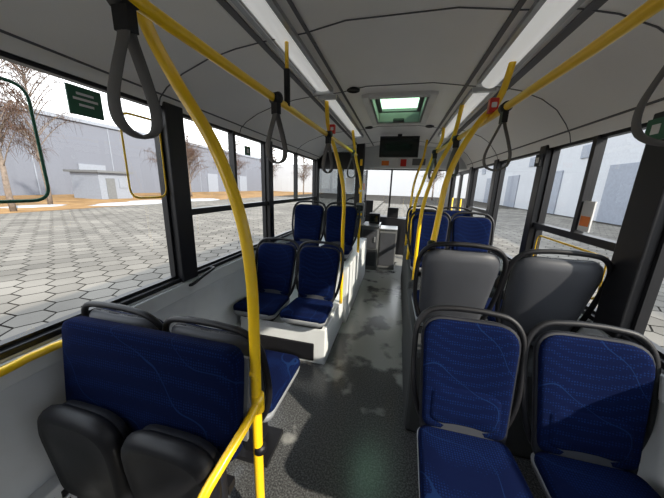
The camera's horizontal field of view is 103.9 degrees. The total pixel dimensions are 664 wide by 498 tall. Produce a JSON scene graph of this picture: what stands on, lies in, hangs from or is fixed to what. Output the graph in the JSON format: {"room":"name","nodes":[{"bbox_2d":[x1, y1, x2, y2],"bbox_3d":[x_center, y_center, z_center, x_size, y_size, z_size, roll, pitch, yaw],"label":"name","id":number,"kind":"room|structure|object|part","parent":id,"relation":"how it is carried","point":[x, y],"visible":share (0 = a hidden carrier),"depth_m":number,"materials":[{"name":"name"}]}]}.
{"room":"vehicle interior","nodes":[
{"label":"vehicle interior","id":0,"kind":"room"},
{"bbox_2d":[0,50,319,497],"bbox_3d":[-0.810,-0.257,2.633,0.150,2.410,8.700,5,14,13],"label":"wall","id":1,"kind":"structure","parent":0,"point":[26,469],"depth_m":1.57,"materials":[{"name":"plastic"}]},
{"bbox_2d":[61,489,78,497],"bbox_3d":[-1.141,1.104,1.367,0.023,0.160,1.147,5,14,13],"label":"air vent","id":2,"kind":"object","parent":1,"relation":"in","point":[65,494],"visible":0.02,"depth_m":1.16,"materials":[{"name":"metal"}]},
{"bbox_2d":[0,50,177,349],"bbox_3d":[-1.429,0.002,0.259,0.040,1.085,3.000,5,14,13],"label":"window","id":3,"kind":"structure","parent":1,"relation":"in","point":[5,343],"depth_m":1.35,"materials":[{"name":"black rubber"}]},
{"bbox_2d":[0,76,49,203],"bbox_3d":[-1.249,-0.358,0.790,0.005,0.448,0.563,5,14,13],"label":"window sticker","id":4,"kind":"object","parent":3,"relation":"attached to","point":[23,90],"visible":1,"depth_m":1.03,"materials":[{"name":"green plastic"}]},
{"bbox_2d":[64,82,104,120],"bbox_3d":[-1.125,-0.669,1.188,0.008,0.120,0.140,5,14,13],"label":"sign","id":5,"kind":"object","parent":3,"relation":"attached to","point":[81,101],"visible":1,"depth_m":1.18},
{"bbox_2d":[120,112,166,198],"bbox_3d":[-1.071,-0.519,1.492,0.005,0.453,0.248,5,14,13],"label":"window sticker","id":6,"kind":"object","parent":3,"relation":"attached to","point":[124,113],"visible":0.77,"depth_m":1.44,"materials":[{"name":"plastic"}]},
{"bbox_2d":[189,266,214,286],"bbox_3d":[-0.975,0.204,1.958,0.058,0.083,0.264,5,14,13],"label":"handle","id":7,"kind":"object","parent":1,"relation":"attached to","point":[211,268],"visible":0.96,"depth_m":1.93,"materials":[{"name":"black rubber"}]},
{"bbox_2d":[183,114,267,268],"bbox_3d":[-0.883,-0.488,2.354,0.065,1.085,1.160,5,14,13],"label":"window","id":8,"kind":"structure","parent":1,"relation":"in","point":[231,134],"depth_m":2.28,"materials":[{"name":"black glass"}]},
{"bbox_2d":[244,146,250,155],"bbox_3d":[-0.801,-0.933,2.472,0.008,0.080,0.100,5,14,13],"label":"sign","id":9,"kind":"object","parent":8,"relation":"attached to","point":[247,150],"visible":1,"depth_m":2.46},
{"bbox_2d":[273,145,315,236],"bbox_3d":[-0.514,-0.826,3.800,0.065,1.085,1.700,5,14,13],"label":"window","id":10,"kind":"structure","parent":1,"relation":"in","point":[295,155],"depth_m":3.69,"materials":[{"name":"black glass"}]},
{"bbox_2d":[159,7,663,164],"bbox_3d":[0.467,-1.084,2.246,2.506,0.414,4.257,5,14,13],"label":"trim","id":11,"kind":"structure","parent":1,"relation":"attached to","point":[512,9],"depth_m":1.22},
{"bbox_2d":[0,0,663,173],"bbox_3d":[0.437,-1.057,2.128,2.500,0.410,8.700,5,14,13],"label":"ceiling","id":12,"kind":"structure","parent":0,"point":[443,46],"depth_m":1.34,"materials":[{"name":"plastic"}]},
{"bbox_2d":[106,0,162,138],"bbox_3d":[-0.477,-0.435,0.618,0.048,0.325,0.127,4,14,9],"label":"strap","id":13,"kind":"object","parent":12,"relation":"hanging from","point":[124,14],"visible":1,"depth_m":0.59,"materials":[{"name":"black rubber"}]},
{"bbox_2d":[129,0,357,155],"bbox_3d":[-0.288,-0.837,1.095,0.115,0.327,4.701,5,14,13],"label":"handrail","id":14,"kind":"object","parent":12,"relation":"hanging from","point":[149,10],"depth_m":0.86,"materials":[{"name":"yellow metal"}]},
{"bbox_2d":[265,91,287,163],"bbox_3d":[-0.273,-0.588,1.276,0.048,0.325,0.127,11,16,34],"label":"strap","id":15,"kind":"object","parent":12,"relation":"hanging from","point":[276,104],"visible":1,"depth_m":1.25,"materials":[{"name":"black rubber"}]},
{"bbox_2d":[231,0,332,95],"bbox_3d":[-0.271,-1.008,1.167,0.160,0.040,1.740,5,14,13],"label":"ceiling lamp","id":16,"kind":"object","parent":12,"relation":"attached to","point":[269,13],"depth_m":1.27,"materials":[{"name":"white plastic"}]},
{"bbox_2d":[322,131,333,172],"bbox_3d":[-0.032,-0.780,2.101,0.048,0.325,0.127,11,16,34],"label":"strap","id":17,"kind":"object","parent":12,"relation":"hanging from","point":[328,149],"visible":0.99,"depth_m":2.08,"materials":[{"name":"black rubber"}]},
{"bbox_2d":[318,94,363,137],"bbox_3d":[0.165,-1.409,2.882,0.160,0.040,1.710,5,14,13],"label":"ceiling lamp","id":18,"kind":"object","parent":12,"relation":"attached to","point":[335,102],"depth_m":2.54,"materials":[{"name":"white plastic"}]},
{"bbox_2d":[347,149,355,177],"bbox_3d":[0.235,-1.010,3.090,0.127,0.325,0.048,-7,16,-31],"label":"strap","id":19,"kind":"object","parent":12,"relation":"hanging from","point":[353,152],"visible":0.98,"depth_m":3.08,"materials":[{"name":"black plastic"}]},
{"bbox_2d":[347,87,359,92],"bbox_3d":[0.164,-1.220,2.001,0.100,0.016,0.100,5,14,13],"label":"ceiling vent","id":20,"kind":"object","parent":12,"relation":"in","point":[352,89],"visible":1,"depth_m":1.98,"materials":[{"name":"black plastic"}]},
{"bbox_2d":[379,134,419,157],"bbox_3d":[0.954,-1.466,3.697,0.540,0.310,0.064,5,14,13],"label":"monitor","id":21,"kind":"object","parent":12,"relation":"hanging from","point":[399,146],"depth_m":3.67,"materials":[{"name":"black plastic"}]},
{"bbox_2d":[361,90,438,124],"bbox_3d":[0.655,-1.407,2.530,0.600,0.155,1.000,5,14,13],"label":"roof hatch","id":22,"kind":"object","parent":12,"relation":"attached to","point":[409,107],"visible":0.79,"depth_m":2.66,"materials":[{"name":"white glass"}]},
{"bbox_2d":[341,145,466,169],"bbox_3d":[1.104,-1.678,4.741,2.500,0.400,0.265,5,14,13],"label":"bulkhead","id":23,"kind":"object","parent":12,"relation":"attached to","point":[372,159],"visible":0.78,"depth_m":4.61,"materials":[{"name":"grey plastic"}]},
{"bbox_2d":[428,149,437,179],"bbox_3d":[1.128,-0.931,2.881,0.127,0.325,0.048,-7,16,-31],"label":"strap","id":24,"kind":"object","parent":12,"relation":"hanging from","point":[434,157],"visible":0.71,"depth_m":2.86,"materials":[{"name":"black plastic"}]},
{"bbox_2d":[446,135,460,176],"bbox_3d":[0.993,-0.749,2.111,0.127,0.325,0.048,-7,16,-31],"label":"strap","id":25,"kind":"object","parent":12,"relation":"hanging from","point":[456,142],"visible":0.62,"depth_m":2.09,"materials":[{"name":"black plastic"}]},
{"bbox_2d":[438,87,495,137],"bbox_3d":[1.271,-1.301,2.626,0.160,0.060,1.710,5,14,13],"label":"ceiling lamp","id":26,"kind":"object","parent":12,"relation":"attached to","point":[476,96],"depth_m":2.11,"materials":[{"name":"white plastic"}]},
{"bbox_2d":[482,100,512,170],"bbox_3d":[0.845,-0.559,1.305,0.127,0.325,0.048,5,14,13],"label":"strap","id":27,"kind":"object","parent":12,"relation":"hanging from","point":[503,118],"visible":0.99,"depth_m":1.29,"materials":[{"name":"black rubber"}]},
{"bbox_2d":[476,0,585,88],"bbox_3d":[0.834,-0.900,0.910,0.160,0.060,1.740,5,14,13],"label":"ceiling lamp","id":28,"kind":"object","parent":12,"relation":"attached to","point":[543,18],"depth_m":1.15,"materials":[{"name":"white plastic"}]},
{"bbox_2d":[431,0,663,155],"bbox_3d":[0.715,-0.732,0.838,0.195,0.308,4.651,5,14,13],"label":"handrail","id":29,"kind":"object","parent":12,"relation":"hanging from","point":[648,9],"depth_m":0.73,"materials":[{"name":"yellow metal"}]},
{"bbox_2d":[631,65,663,146],"bbox_3d":[0.695,-0.367,0.494,0.127,0.325,0.048,10,16,30],"label":"strap","id":30,"kind":"object","parent":12,"relation":"hanging from","point":[636,128],"visible":1,"depth_m":0.54,"materials":[{"name":"black rubber"}]},
{"bbox_2d":[226,254,545,497],"bbox_3d":[0.371,1.003,2.627,2.660,0.060,8.700,5,14,13],"label":"floor","id":31,"kind":"structure","parent":0,"point":[345,435],"depth_m":1.74,"materials":[{"name":"plastic"}]},
{"bbox_2d":[81,301,170,332],"bbox_3d":[-0.900,0.673,1.518,0.490,1.022,0.600,5,14,13],"label":"seat","id":32,"kind":"object","parent":31,"relation":"on","point":[134,316],"visible":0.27,"depth_m":1.13,"materials":[{"name":"grey plastic"}]},
{"bbox_2d":[0,11,265,497],"bbox_3d":[-0.851,0.324,0.393,0.963,2.233,1.390,5,14,13],"label":"pole","id":33,"kind":"object","parent":31,"relation":"on","point":[254,415],"visible":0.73,"depth_m":0.85,"materials":[{"name":"yellow metal"}]},
{"bbox_2d":[37,316,249,497],"bbox_3d":[-0.746,0.810,1.042,0.840,0.989,0.228,5,14,13],"label":"seat","id":34,"kind":"object","parent":31,"relation":"on","point":[146,412],"visible":0.97,"depth_m":0.95,"materials":[{"name":"blue fabric"}]},
{"bbox_2d":[162,316,299,467],"bbox_3d":[-0.454,0.713,1.414,0.490,1.022,0.600,5,14,13],"label":"seat","id":35,"kind":"object","parent":31,"relation":"on","point":[279,370],"visible":0.41,"depth_m":1.21,"materials":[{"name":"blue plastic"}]},
{"bbox_2d":[240,235,366,364],"bbox_3d":[-0.125,0.386,3.547,0.865,0.675,2.625,5,14,13],"label":"podium","id":36,"kind":"object","parent":31,"relation":"on","point":[309,344],"visible":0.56,"depth_m":2.39,"materials":[{"name":"white plastic"}]},
{"bbox_2d":[233,237,299,320],"bbox_3d":[-0.620,0.270,2.475,0.490,0.672,0.600,5,14,13],"label":"seat","id":37,"kind":"object","parent":36,"relation":"on","point":[275,267],"visible":0.91,"depth_m":2.60,"materials":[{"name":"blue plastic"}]},
{"bbox_2d":[287,200,326,253],"bbox_3d":[-0.369,-0.271,3.343,0.490,0.672,0.600,5,14,13],"label":"seat","id":38,"kind":"object","parent":36,"relation":"on","point":[307,219],"visible":0.84,"depth_m":3.49,"materials":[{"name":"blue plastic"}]},
{"bbox_2d":[280,241,343,328],"bbox_3d":[-0.184,0.309,2.373,0.490,0.672,0.600,5,14,13],"label":"seat","id":39,"kind":"object","parent":36,"relation":"on","point":[316,280],"visible":1,"depth_m":2.50,"materials":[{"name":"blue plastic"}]},
{"bbox_2d":[325,100,345,303],"bbox_3d":[0.030,-0.334,2.468,0.215,1.912,0.248,5,14,13],"label":"pole","id":40,"kind":"object","parent":36,"relation":"on","point":[327,120],"depth_m":2.31,"materials":[{"name":"yellow metal"}]},
{"bbox_3d":[0.004,-1.019,2.210,0.044,0.070,0.050,5,14,13],"label":"stop button","id":41,"kind":"part","parent":40,"relation":"part of","materials":[{"name":"red plastic"}]},
{"bbox_2d":[321,202,359,260],"bbox_3d":[0.067,-0.232,3.241,0.490,0.672,0.600,5,14,13],"label":"seat","id":42,"kind":"object","parent":36,"relation":"on","point":[333,213],"visible":0.76,"depth_m":3.38,"materials":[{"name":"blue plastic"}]},
{"bbox_2d":[351,130,361,252],"bbox_3d":[0.311,-0.725,3.454,0.186,1.583,0.035,5,14,13],"label":"pole","id":43,"kind":"object","parent":36,"relation":"on","point":[352,131],"visible":0.76,"depth_m":3.38,"materials":[{"name":"yellow metal"}]},
{"bbox_2d":[356,202,364,218],"bbox_3d":[0.371,-0.508,3.423,0.100,0.200,0.107,5,14,13],"label":"ticket machine","id":44,"kind":"object","parent":43,"relation":"attached to","point":[361,206],"visible":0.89,"depth_m":3.37,"materials":[{"name":"grey plastic"}]},
{"bbox_2d":[319,143,367,237],"bbox_3d":[0.225,-0.788,5.070,0.800,2.260,0.900,5,14,13],"label":"wall","id":45,"kind":"structure","parent":31,"relation":"on","point":[330,190],"depth_m":4.59,"materials":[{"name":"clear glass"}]},
{"bbox_2d":[0,0,663,164],"bbox_3d":[0.221,-0.878,1.272,2.466,0.314,6.900,5,14,13],"label":"trim","id":46,"kind":"structure","parent":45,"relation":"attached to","point":[587,12],"depth_m":1.32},
{"bbox_2d":[361,212,397,269],"bbox_3d":[0.933,-0.164,5.139,0.660,1.060,0.585,5,14,13],"label":"base cabinet","id":47,"kind":"object","parent":31,"relation":"on","point":[381,239],"visible":0.94,"depth_m":4.97,"materials":[{"name":"grey plastic"}]},
{"bbox_2d":[365,200,407,254],"bbox_3d":[1.383,-0.544,6.366,2.480,1.250,0.440,5,14,13],"label":"dashboard","id":48,"kind":"object","parent":31,"relation":"on","point":[391,219],"visible":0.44,"depth_m":6.15,"materials":[{"name":"black plastic"}]},
{"bbox_2d":[401,244,495,330],"bbox_3d":[1.406,0.459,3.532,0.845,0.635,1.950,5,14,13],"label":"podium","id":49,"kind":"object","parent":31,"relation":"on","point":[406,272],"visible":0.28,"depth_m":3.08,"materials":[{"name":"grey plastic"}]},
{"bbox_2d":[405,140,427,244],"bbox_3d":[1.328,-0.852,4.118,0.195,1.642,0.035,5,14,13],"label":"pole","id":50,"kind":"object","parent":49,"relation":"on","point":[426,142],"visible":0.87,"depth_m":4.06,"materials":[{"name":"yellow metal"}]},
{"bbox_2d":[406,205,436,246],"bbox_3d":[1.311,-0.272,3.740,0.490,0.672,0.600,5,14,13],"label":"seat","id":51,"kind":"object","parent":49,"relation":"on","point":[416,209],"visible":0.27,"depth_m":3.92,"materials":[{"name":"grey plastic"}]},
{"bbox_2d":[406,127,444,259],"bbox_3d":[1.141,-0.630,3.223,0.289,1.621,0.072,8,15,25],"label":"pole","id":52,"kind":"object","parent":49,"relation":"on","point":[443,128],"visible":0.8,"depth_m":3.17,"materials":[{"name":"yellow metal"}]},
{"bbox_2d":[407,210,451,274],"bbox_3d":[1.099,-0.077,2.908,0.490,0.672,0.600,5,14,13],"label":"seat","id":53,"kind":"object","parent":49,"relation":"on","point":[428,220],"visible":0.5,"depth_m":3.06,"materials":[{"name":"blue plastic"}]},
{"bbox_2d":[412,104,463,279],"bbox_3d":[0.960,-0.439,2.428,0.284,1.632,0.053,12,17,36],"label":"pole","id":54,"kind":"object","parent":49,"relation":"on","point":[461,107],"visible":0.94,"depth_m":2.41,"materials":[{"name":"yellow metal"}]},
{"bbox_2d":[442,207,472,248],"bbox_3d":[1.748,-0.233,3.638,0.490,0.672,0.600,5,14,13],"label":"seat","id":55,"kind":"object","parent":49,"relation":"on","point":[450,212],"visible":0.18,"depth_m":3.80,"materials":[{"name":"grey plastic"}]},
{"bbox_2d":[447,212,499,278],"bbox_3d":[1.536,-0.039,2.806,0.490,0.672,0.600,5,14,13],"label":"seat","id":56,"kind":"object","parent":49,"relation":"on","point":[469,229],"visible":0.45,"depth_m":2.96,"materials":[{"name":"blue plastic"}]},
{"bbox_2d":[402,288,533,458],"bbox_3d":[1.023,0.825,2.054,0.855,0.595,1.090,5,14,13],"label":"podium","id":57,"kind":"object","parent":31,"relation":"on","point":[517,442],"visible":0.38,"depth_m":1.64,"materials":[{"name":"grey plastic"}]},
{"bbox_2d":[412,242,508,326],"bbox_3d":[0.792,0.228,1.777,0.490,0.672,0.600,5,14,13],"label":"seat","id":58,"kind":"object","parent":57,"relation":"on","point":[448,276],"visible":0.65,"depth_m":1.50,"materials":[{"name":"grey plastic"}]},
{"bbox_2d":[427,61,516,250],"bbox_3d":[0.745,-0.506,1.488,0.398,1.056,0.156,-2,14,-14],"label":"pole","id":59,"kind":"object","parent":58,"relation":"on","point":[511,66],"visible":0.87,"depth_m":1.50,"materials":[{"name":"yellow metal"}]},
{"bbox_2d":[486,97,499,113],"bbox_3d":[0.854,-0.759,1.377,0.044,0.070,0.050,5,14,13],"label":"button","id":60,"kind":"object","parent":59,"relation":"attached to","point":[493,103],"visible":0.9,"depth_m":1.36,"materials":[{"name":"red plastic"}]},
{"bbox_2d":[481,249,613,345],"bbox_3d":[1.253,0.269,1.669,0.490,0.672,0.600,5,14,13],"label":"seat","id":61,"kind":"object","parent":57,"relation":"on","point":[538,289],"visible":0.67,"depth_m":1.40,"materials":[{"name":"grey plastic"}]},
{"bbox_2d":[410,305,533,497],"bbox_3d":[0.562,0.830,1.067,0.490,1.022,0.600,5,14,13],"label":"seat","id":62,"kind":"object","parent":31,"relation":"on","point":[466,410],"visible":1,"depth_m":1.15,"materials":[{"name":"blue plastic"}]},
{"bbox_2d":[520,320,660,497],"bbox_3d":[1.018,0.870,0.960,0.490,1.022,0.600,5,14,13],"label":"seat","id":63,"kind":"object","parent":31,"relation":"on","point":[595,401],"visible":0.99,"depth_m":1.06,"materials":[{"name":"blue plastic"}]},
{"bbox_2d":[364,168,445,170],"bbox_3d":[1.464,-1.119,6.497,2.660,2.410,0.080,5,14,13],"label":"wall","id":64,"kind":"structure","parent":0,"point":[364,168],"depth_m":6.22,"materials":[{"name":"metal"}]},
{"bbox_2d":[388,170,392,206],"bbox_3d":[1.471,-1.365,6.432,2.500,1.120,0.030,5,14,13],"label":"window","id":65,"kind":"structure","parent":64,"relation":"in","point":[391,170],"depth_m":6.39,"materials":[{"name":"black metal"}]},
{"bbox_2d":[443,111,663,497],"bbox_3d":[1.625,-0.040,2.063,0.150,2.410,8.700,5,14,13],"label":"wall","id":66,"kind":"structure","parent":0,"point":[642,227],"depth_m":1.21,"materials":[{"name":"plastic"}]},
{"bbox_2d":[449,170,468,210],"bbox_3d":[2.374,-0.527,5.065,0.084,1.890,1.430,5,14,13],"label":"door","id":67,"kind":"structure","parent":66,"relation":"in","point":[461,174],"depth_m":4.92,"materials":[{"name":"black metal"}]},
{"bbox_2d":[467,163,493,212],"bbox_3d":[2.083,-0.660,3.664,0.065,0.990,0.980,5,14,13],"label":"window","id":68,"kind":"structure","parent":66,"relation":"in","point":[470,206],"depth_m":4.01,"materials":[{"name":"black metal"}]},
{"bbox_2d":[489,151,539,259],"bbox_3d":[1.835,-0.420,2.640,0.040,0.990,0.940,5,14,13],"label":"window","id":69,"kind":"structure","parent":66,"relation":"in","point":[500,182],"depth_m":3.00,"materials":[{"name":"black metal"}]},
{"bbox_2d":[534,154,543,166],"bbox_3d":[1.647,-0.706,2.071,0.022,0.090,0.080,5,14,13],"label":"exit sign","id":70,"kind":"object","parent":66,"relation":"attached to","point":[539,158],"visible":1,"depth_m":2.05,"materials":[{"name":"plastic"}]},
{"bbox_2d":[530,123,646,313],"bbox_3d":[1.580,-0.198,1.689,0.065,0.990,0.880,5,14,13],"label":"window","id":71,"kind":"structure","parent":66,"relation":"in","point":[599,142],"depth_m":1.60,"materials":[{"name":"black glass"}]},
{"bbox_2d":[533,235,605,299],"bbox_3d":[1.563,0.090,1.771,0.005,0.263,0.753,5,14,13],"label":"window sticker","id":72,"kind":"object","parent":71,"relation":"attached to","point":[569,245],"visible":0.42,"depth_m":1.66,"materials":[{"name":"plastic"}]},
{"bbox_2d":[577,201,596,231],"bbox_3d":[1.539,-0.197,1.572,0.010,0.180,0.100,5,14,13],"label":"poster","id":73,"kind":"object","parent":71,"relation":"attached to","point":[588,209],"visible":1,"depth_m":1.56,"materials":[{"name":"white paper"}]},
{"bbox_2d":[629,231,663,358],"bbox_3d":[1.084,0.269,-0.308,0.040,0.990,3.020,5,14,13],"label":"window","id":74,"kind":"structure","parent":66,"relation":"in","point":[656,275],"depth_m":1.17,"materials":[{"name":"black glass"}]},
{"bbox_2d":[645,117,663,139],"bbox_3d":[1.395,-0.512,1.112,0.022,0.090,0.100,5,14,13],"label":"exit sign","id":75,"kind":"object","parent":66,"relation":"attached to","point":[655,127],"visible":0.92,"depth_m":1.11,"materials":[{"name":"green plastic"}]},
{"label":"outside","id":76,"kind":"structure","parent":0,"visible":0},
{"bbox_2d":[0,191,311,213],"bbox_3d":[-28.993,-10.422,47.270,40.500,0.001,160.000,5,14,13],"label":"dirt yard","id":77,"kind":"structure","parent":76,"point":[69,201],"depth_m":23.73,"materials":[{"name":"orange soil"}]},
{"bbox_2d":[0,59,70,210],"bbox_3d":[-17.507,-6.232,12.957,5.521,8.745,5.106,7,15,20],"label":"birch tree","id":78,"kind":"object","parent":77,"relation":"on","point":[5,180],"visible":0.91,"depth_m":13.62,"materials":[{"name":"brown plant"}]},
{"bbox_2d":[0,60,84,204],"bbox_3d":[-19.938,-8.216,17.618,4.984,10.261,5.484,4,14,9],"label":"birch tree","id":79,"kind":"object","parent":77,"relation":"on","point":[23,79],"visible":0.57,"depth_m":17.13,"materials":[{"name":"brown plant"}]},
{"bbox_2d":[63,169,132,198],"bbox_3d":[-23.071,-6.455,26.057,4.300,2.660,3.400,5,14,13],"label":"storage shed","id":80,"kind":"object","parent":77,"relation":"on","point":[89,184],"visible":0.84,"depth_m":24.80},
{"bbox_2d":[0,198,219,207],"bbox_3d":[-16.401,-4.197,23.101,4.288,0.060,17.355,6,14,16],"label":"frost patch","id":81,"kind":"object","parent":77,"relation":"on","point":[139,202],"visible":0.81,"depth_m":20.32,"materials":[{"name":"white snow"}]},
{"bbox_2d":[0,102,261,195],"bbox_3d":[-37.332,-10.404,27.708,13.200,8.660,99.000,5,14,13],"label":"warehouse","id":82,"kind":"structure","parent":77,"relation":"on","point":[100,147],"depth_m":31.92,"materials":[{"name":"white concrete"}]},
{"bbox_2d":[140,123,208,167],"bbox_3d":[-16.502,-9.210,27.476,5.905,7.762,5.728,-11,19,-42],"label":"birch tree","id":83,"kind":"object","parent":77,"relation":"on","point":[190,157],"visible":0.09,"depth_m":27.11,"materials":[{"name":"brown plant"}]},
{"bbox_2d":[185,134,209,196],"bbox_3d":[-17.657,-10.392,32.581,5.776,7.604,6.114,14,18,41],"label":"birch tree","id":84,"kind":"object","parent":77,"relation":"on","point":[193,153],"visible":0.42,"depth_m":32.62,"materials":[{"name":"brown plant"}]},
{"bbox_2d":[210,137,248,177],"bbox_3d":[-14.693,-11.993,38.126,5.295,8.300,5.988,3,14,4],"label":"birch tree","id":85,"kind":"object","parent":77,"relation":"on","point":[223,141],"visible":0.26,"depth_m":37.62,"materials":[{"name":"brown plant"}]},
{"bbox_2d":[258,148,282,177],"bbox_3d":[-10.958,-14.345,46.077,5.357,9.380,5.112,-3,15,-21],"label":"birch tree","id":86,"kind":"object","parent":77,"relation":"on","point":[273,148],"visible":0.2,"depth_m":45.45,"materials":[{"name":"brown plant"}]},
{"bbox_2d":[291,156,311,193],"bbox_3d":[-6.264,-16.540,55.881,5.265,9.295,5.302,-3,14,-20],"label":"birch tree","id":87,"kind":"object","parent":77,"relation":"on","point":[304,166],"visible":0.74,"depth_m":55.43,"materials":[{"name":"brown plant"}]},
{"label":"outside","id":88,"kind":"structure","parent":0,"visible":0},
{"bbox_2d":[0,194,663,346],"bbox_3d":[-0.061,1.875,0.454,400.000,0.001,400.000,5,14,13],"label":"ground","id":89,"kind":"structure","parent":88,"point":[398,200],"depth_m":9.75,"materials":[{"name":"grey stone"}]},
{"bbox_2d":[0,196,663,347],"bbox_3d":[1.134,-2.469,18.474,33.880,0.001,42.981,5,14,13],"label":"paving","id":90,"kind":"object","parent":89,"relation":"on","point":[39,316],"visible":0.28,"depth_m":7.70,"materials":[{"name":"grey stone"}]},
{"bbox_2d":[273,164,468,197],"bbox_3d":[17.507,-17.741,68.104,120.000,7.360,5.000,5,14,13],"label":"building","id":91,"kind":"structure","parent":89,"relation":"on","point":[378,181],"depth_m":66.55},
{"bbox_2d":[421,171,443,199],"bbox_3d":[17.794,-13.218,45.366,5.329,9.292,5.683,-4,15,-23],"label":"birch tree","id":92,"kind":"object","parent":89,"relation":"on","point":[438,177],"visible":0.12,"depth_m":45.74,"materials":[{"name":"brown plant"}]},
{"bbox_2d":[474,129,645,224],"bbox_3d":[23.495,-4.483,14.129,9.600,7.360,80.000,5,14,13],"label":"building","id":93,"kind":"structure","parent":89,"relation":"on","point":[622,155],"depth_m":21.73,"materials":[{"name":"white concrete"}]}
]}

